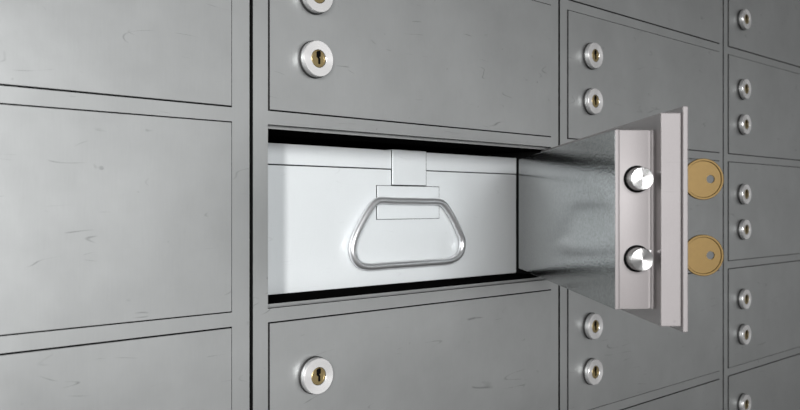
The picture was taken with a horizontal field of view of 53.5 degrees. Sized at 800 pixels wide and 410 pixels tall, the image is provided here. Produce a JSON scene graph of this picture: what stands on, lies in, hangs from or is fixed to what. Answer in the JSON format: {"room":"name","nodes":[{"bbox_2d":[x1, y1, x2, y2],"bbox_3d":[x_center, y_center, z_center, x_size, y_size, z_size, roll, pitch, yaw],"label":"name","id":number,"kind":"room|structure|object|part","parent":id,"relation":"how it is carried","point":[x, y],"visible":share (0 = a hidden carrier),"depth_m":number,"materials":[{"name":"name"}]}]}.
{"room":"bank vault","nodes":[
{"label":"bank vault","id":0,"kind":"room"},
{"bbox_3d":[1.380,1.350,-0.402,7.500,0.100,4.610,0,0,-42],"label":"floor","id":1,"kind":"structure","parent":0,"visible":0},
{"bbox_3d":[-0.002,0.828,0.946,1.384,0.943,0.456,0,0,-42],"label":"trim","id":2,"kind":"structure","parent":1,"relation":"on","visible":0},
{"bbox_2d":[0,328,230,409],"bbox_3d":[-0.233,0.145,0.425,0.319,0.126,0.021,0,0,-42],"label":"box","id":3,"kind":"object","parent":2,"relation":"in","point":[192,370],"visible":1,"depth_m":0.48,"materials":[{"name":"grey metal"}]},
{"bbox_2d":[0,104,230,334],"bbox_3d":[-0.233,0.008,0.425,0.319,0.126,0.021,0,0,-42],"label":"box","id":4,"kind":"object","parent":2,"relation":"in","point":[106,218],"visible":1,"depth_m":0.47,"materials":[{"name":"grey metal"}]},
{"bbox_2d":[0,0,230,105],"bbox_3d":[-0.233,-0.129,0.425,0.319,0.126,0.021,0,0,-42],"label":"box","id":5,"kind":"object","parent":2,"relation":"in","point":[174,50],"visible":1,"depth_m":0.48,"materials":[{"name":"grey metal"}]},
{"bbox_2d":[0,0,248,409],"bbox_3d":[-0.385,0.008,0.594,0.345,0.696,0.460,0,0,-42],"label":"cabinet frame","id":6,"kind":"object","parent":2,"relation":"on","point":[237,113],"visible":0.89,"depth_m":0.53,"materials":[{"name":"grey metal"}]},
{"bbox_3d":[-0.386,0.008,0.596,0.345,0.696,0.457,0,0,-42],"label":"casing","id":7,"kind":"part","parent":6,"relation":"part of","materials":[{"name":"grey metal"}]},
{"bbox_2d":[249,0,557,409],"bbox_3d":[-0.128,0.008,0.828,0.345,0.696,0.460,0,0,-42],"label":"cabinet frame","id":8,"kind":"object","parent":2,"relation":"on","point":[260,117],"visible":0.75,"depth_m":0.56,"materials":[{"name":"grey metal"}]},
{"bbox_2d":[268,0,550,135],"bbox_3d":[0.025,-0.129,0.660,0.319,0.126,0.021,0,0,-42],"label":"box","id":9,"kind":"object","parent":2,"relation":"in","point":[468,64],"visible":1,"depth_m":0.65,"materials":[{"name":"grey metal"}]},
{"bbox_2d":[298,41,320,78],"bbox_3d":[-0.062,-0.105,0.574,0.027,0.027,0.002,0,0,-42],"label":"washer","id":10,"kind":"object","parent":9,"relation":"in","point":[309,52],"depth_m":0.57,"materials":[{"name":"silver metal"}]},
{"bbox_2d":[300,0,323,14],"bbox_3d":[-0.062,-0.152,0.574,0.027,0.027,0.002,0,0,-42],"label":"washer","id":11,"kind":"object","parent":9,"relation":"in","point":[307,7],"depth_m":0.57,"materials":[{"name":"silver metal"}]},
{"bbox_2d":[268,290,550,409],"bbox_3d":[0.025,0.145,0.660,0.319,0.126,0.021,0,0,-42],"label":"box","id":12,"kind":"object","parent":2,"relation":"in","point":[489,353],"visible":1,"depth_m":0.65,"materials":[{"name":"grey metal"}]},
{"bbox_2d":[298,356,321,393],"bbox_3d":[-0.062,0.123,0.574,0.027,0.027,0.002,0,0,-42],"label":"washer","id":13,"kind":"object","parent":12,"relation":"in","point":[309,367],"depth_m":0.57,"materials":[{"name":"silver metal"}]},
{"bbox_2d":[268,106,687,331],"bbox_3d":[-0.041,0.008,0.733,0.343,0.130,0.699,0,0,-42],"label":"box","id":14,"kind":"object","parent":2,"relation":"in","point":[603,216],"visible":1,"depth_m":0.49,"materials":[{"name":"grey metal"}]},
{"bbox_2d":[268,143,515,294],"bbox_3d":[-0.135,0.010,0.837,0.342,0.118,0.393,0,0,-42],"label":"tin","id":15,"kind":"object","parent":14,"relation":"in","point":[339,217],"visible":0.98,"depth_m":0.69,"materials":[{"name":"metal"}]},
{"bbox_3d":[-0.137,-0.039,0.839,0.342,0.019,0.385,0,0,-42],"label":"tin lid","id":16,"kind":"part","parent":15,"relation":"part of","materials":[{"name":"white metal"}]},
{"bbox_3d":[0.010,0.024,0.707,0.140,0.063,0.006,0,0,-42],"label":"wire handle","id":17,"kind":"part","parent":15,"relation":"part of","materials":[{"name":"silver metal"}]},
{"bbox_3d":[0.008,-0.002,0.710,0.077,0.030,0.002,0,0,-42],"label":"handle plate","id":18,"kind":"part","parent":15,"relation":"part of","materials":[{"name":"metal"}]},
{"bbox_3d":[0.154,0.008,0.604,0.003,0.127,0.321,0,0,-2],"label":"door","id":19,"kind":"part","parent":14,"relation":"part of","materials":[{"name":"grey metal"}]},
{"bbox_2d":[688,158,723,199],"bbox_3d":[0.181,-0.016,0.482,0.031,0.025,0.003,0,0,-3],"label":"key","id":20,"kind":"object","parent":14,"relation":"in","point":[699,188],"visible":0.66,"depth_m":0.48,"materials":[{"name":"gold metal"}]},
{"bbox_2d":[688,235,723,275],"bbox_3d":[0.181,0.031,0.482,0.031,0.025,0.003,0,0,-3],"label":"key","id":21,"kind":"object","parent":14,"relation":"in","point":[699,246],"visible":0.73,"depth_m":0.48,"materials":[{"name":"gold metal"}]},
{"bbox_2d":[558,0,722,409],"bbox_3d":[0.128,0.008,1.061,0.342,0.696,0.460,0,0,-42],"label":"cabinet frame","id":22,"kind":"object","parent":2,"relation":"on","point":[563,5],"visible":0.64,"depth_m":0.85,"materials":[{"name":"grey metal"}]},
{"bbox_2d":[567,270,719,409],"bbox_3d":[0.282,0.145,0.894,0.319,0.126,0.021,0,0,-42],"label":"box","id":23,"kind":"object","parent":2,"relation":"in","point":[613,355],"visible":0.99,"depth_m":0.86,"materials":[{"name":"grey metal"}]},
{"bbox_2d":[583,312,591,338],"bbox_3d":[0.195,0.123,0.808,0.027,0.027,0.002,0,0,-42],"label":"washer","id":24,"kind":"object","parent":23,"relation":"in","point":[587,316],"depth_m":0.80,"materials":[{"name":"silver metal"}]},
{"bbox_2d":[583,358,594,384],"bbox_3d":[0.195,0.170,0.808,0.027,0.027,0.002,0,0,-42],"label":"washer","id":25,"kind":"object","parent":23,"relation":"in","point":[588,363],"depth_m":0.80,"materials":[{"name":"silver metal"}]},
{"bbox_2d":[567,10,719,151],"bbox_3d":[0.282,-0.129,0.894,0.319,0.126,0.021,0,0,-42],"label":"box","id":26,"kind":"object","parent":2,"relation":"in","point":[618,75],"visible":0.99,"depth_m":0.86,"materials":[{"name":"grey metal"}]},
{"bbox_2d":[583,43,592,69],"bbox_3d":[0.195,-0.152,0.808,0.027,0.027,0.002,0,0,-42],"label":"washer","id":27,"kind":"object","parent":26,"relation":"in","point":[587,47],"depth_m":0.80,"materials":[{"name":"silver metal"}]},
{"bbox_2d":[583,88,593,114],"bbox_3d":[0.195,-0.105,0.808,0.027,0.027,0.002,0,0,-42],"label":"washer","id":28,"kind":"object","parent":26,"relation":"in","point":[588,93],"depth_m":0.80,"materials":[{"name":"silver metal"}]},
{"bbox_2d":[569,0,719,42],"bbox_3d":[0.282,-0.267,0.894,0.319,0.126,0.021,0,0,-42],"label":"box","id":29,"kind":"object","parent":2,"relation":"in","point":[700,19],"visible":0.93,"depth_m":0.92,"materials":[{"name":"grey metal"}]},
{"bbox_2d":[621,379,719,409],"bbox_3d":[0.282,0.283,0.894,0.319,0.126,0.021,0,0,-42],"label":"box","id":30,"kind":"object","parent":2,"relation":"in","point":[705,396],"visible":0.93,"depth_m":0.95,"materials":[{"name":"grey metal"}]},
{"bbox_2d":[688,159,719,258],"bbox_3d":[0.282,0.008,0.894,0.319,0.126,0.021,0,0,-42],"label":"box","id":31,"kind":"object","parent":2,"relation":"in","point":[703,215],"visible":0.02,"depth_m":0.97,"materials":[{"name":"grey metal"}]},
{"bbox_2d":[723,0,799,409],"bbox_3d":[0.384,0.008,1.294,0.345,0.696,0.460,0,0,-42],"label":"cabinet frame","id":32,"kind":"object","parent":2,"relation":"on","point":[737,158],"visible":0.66,"depth_m":1.01,"materials":[{"name":"grey metal"}]},
{"bbox_3d":[0.383,0.008,1.295,0.345,0.696,0.457,0,0,-42],"label":"casing","id":33,"kind":"part","parent":32,"relation":"part of","materials":[{"name":"grey metal"}]},
{"bbox_2d":[728,353,799,409],"bbox_3d":[0.537,0.283,1.125,0.319,0.126,0.021,0,0,-42],"label":"box","id":34,"kind":"object","parent":2,"relation":"in","point":[775,385],"visible":1,"depth_m":1.09,"materials":[{"name":"grey metal"}]},
{"bbox_2d":[737,393,744,409],"bbox_3d":[0.450,0.261,1.040,0.027,0.027,0.002,0,0,-42],"label":"washer","id":35,"kind":"object","parent":34,"relation":"in","point":[740,396],"depth_m":1.03,"materials":[{"name":"silver metal"}]},
{"bbox_2d":[728,261,799,367],"bbox_3d":[0.537,0.145,1.125,0.319,0.126,0.021,0,0,-42],"label":"box","id":36,"kind":"object","parent":2,"relation":"in","point":[764,300],"visible":1,"depth_m":1.08,"materials":[{"name":"grey metal"}]},
{"bbox_2d":[737,289,742,308],"bbox_3d":[0.450,0.123,1.040,0.027,0.027,0.002,0,0,-42],"label":"washer","id":37,"kind":"object","parent":36,"relation":"in","point":[739,291],"depth_m":1.03,"materials":[{"name":"silver metal"}]},
{"bbox_2d":[737,324,743,344],"bbox_3d":[0.450,0.170,1.040,0.027,0.027,0.002,0,0,-42],"label":"washer","id":38,"kind":"object","parent":36,"relation":"in","point":[740,327],"depth_m":1.03,"materials":[{"name":"silver metal"}]},
{"bbox_2d":[728,162,799,260],"bbox_3d":[0.537,0.008,1.125,0.319,0.126,0.021,0,0,-42],"label":"box","id":39,"kind":"object","parent":2,"relation":"in","point":[764,200],"visible":1,"depth_m":1.08,"materials":[{"name":"grey metal"}]},
{"bbox_2d":[737,184,743,204],"bbox_3d":[0.450,-0.014,1.040,0.027,0.027,0.002,0,0,-42],"label":"washer","id":40,"kind":"object","parent":39,"relation":"in","point":[740,187],"depth_m":1.03,"materials":[{"name":"silver metal"}]},
{"bbox_2d":[737,219,744,239],"bbox_3d":[0.450,0.032,1.040,0.027,0.027,0.002,0,0,-42],"label":"washer","id":41,"kind":"object","parent":39,"relation":"in","point":[740,222],"depth_m":1.03,"materials":[{"name":"silver metal"}]},
{"bbox_2d":[728,55,799,159],"bbox_3d":[0.537,-0.129,1.125,0.319,0.126,0.021,0,0,-42],"label":"box","id":42,"kind":"object","parent":2,"relation":"in","point":[764,100],"visible":1,"depth_m":1.08,"materials":[{"name":"grey metal"}]},
{"bbox_2d":[737,114,743,134],"bbox_3d":[0.450,-0.105,1.040,0.027,0.027,0.002,0,0,-42],"label":"washer","id":43,"kind":"object","parent":42,"relation":"in","point":[740,117],"depth_m":1.03,"materials":[{"name":"silver metal"}]},
{"bbox_2d":[737,79,744,99],"bbox_3d":[0.450,-0.152,1.040,0.027,0.027,0.002,0,0,-42],"label":"washer","id":44,"kind":"object","parent":42,"relation":"in","point":[740,82],"depth_m":1.03,"materials":[{"name":"silver metal"}]},
{"bbox_2d":[728,0,799,67],"bbox_3d":[0.537,-0.267,1.125,0.319,0.126,0.021,0,0,-42],"label":"box","id":45,"kind":"object","parent":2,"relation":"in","point":[770,29],"visible":1,"depth_m":1.09,"materials":[{"name":"grey metal"}]},
{"bbox_2d":[737,9,742,29],"bbox_3d":[0.450,-0.243,1.040,0.027,0.027,0.002,0,0,-42],"label":"washer","id":46,"kind":"object","parent":45,"relation":"in","point":[739,11],"depth_m":1.03,"materials":[{"name":"silver metal"}]}
]}

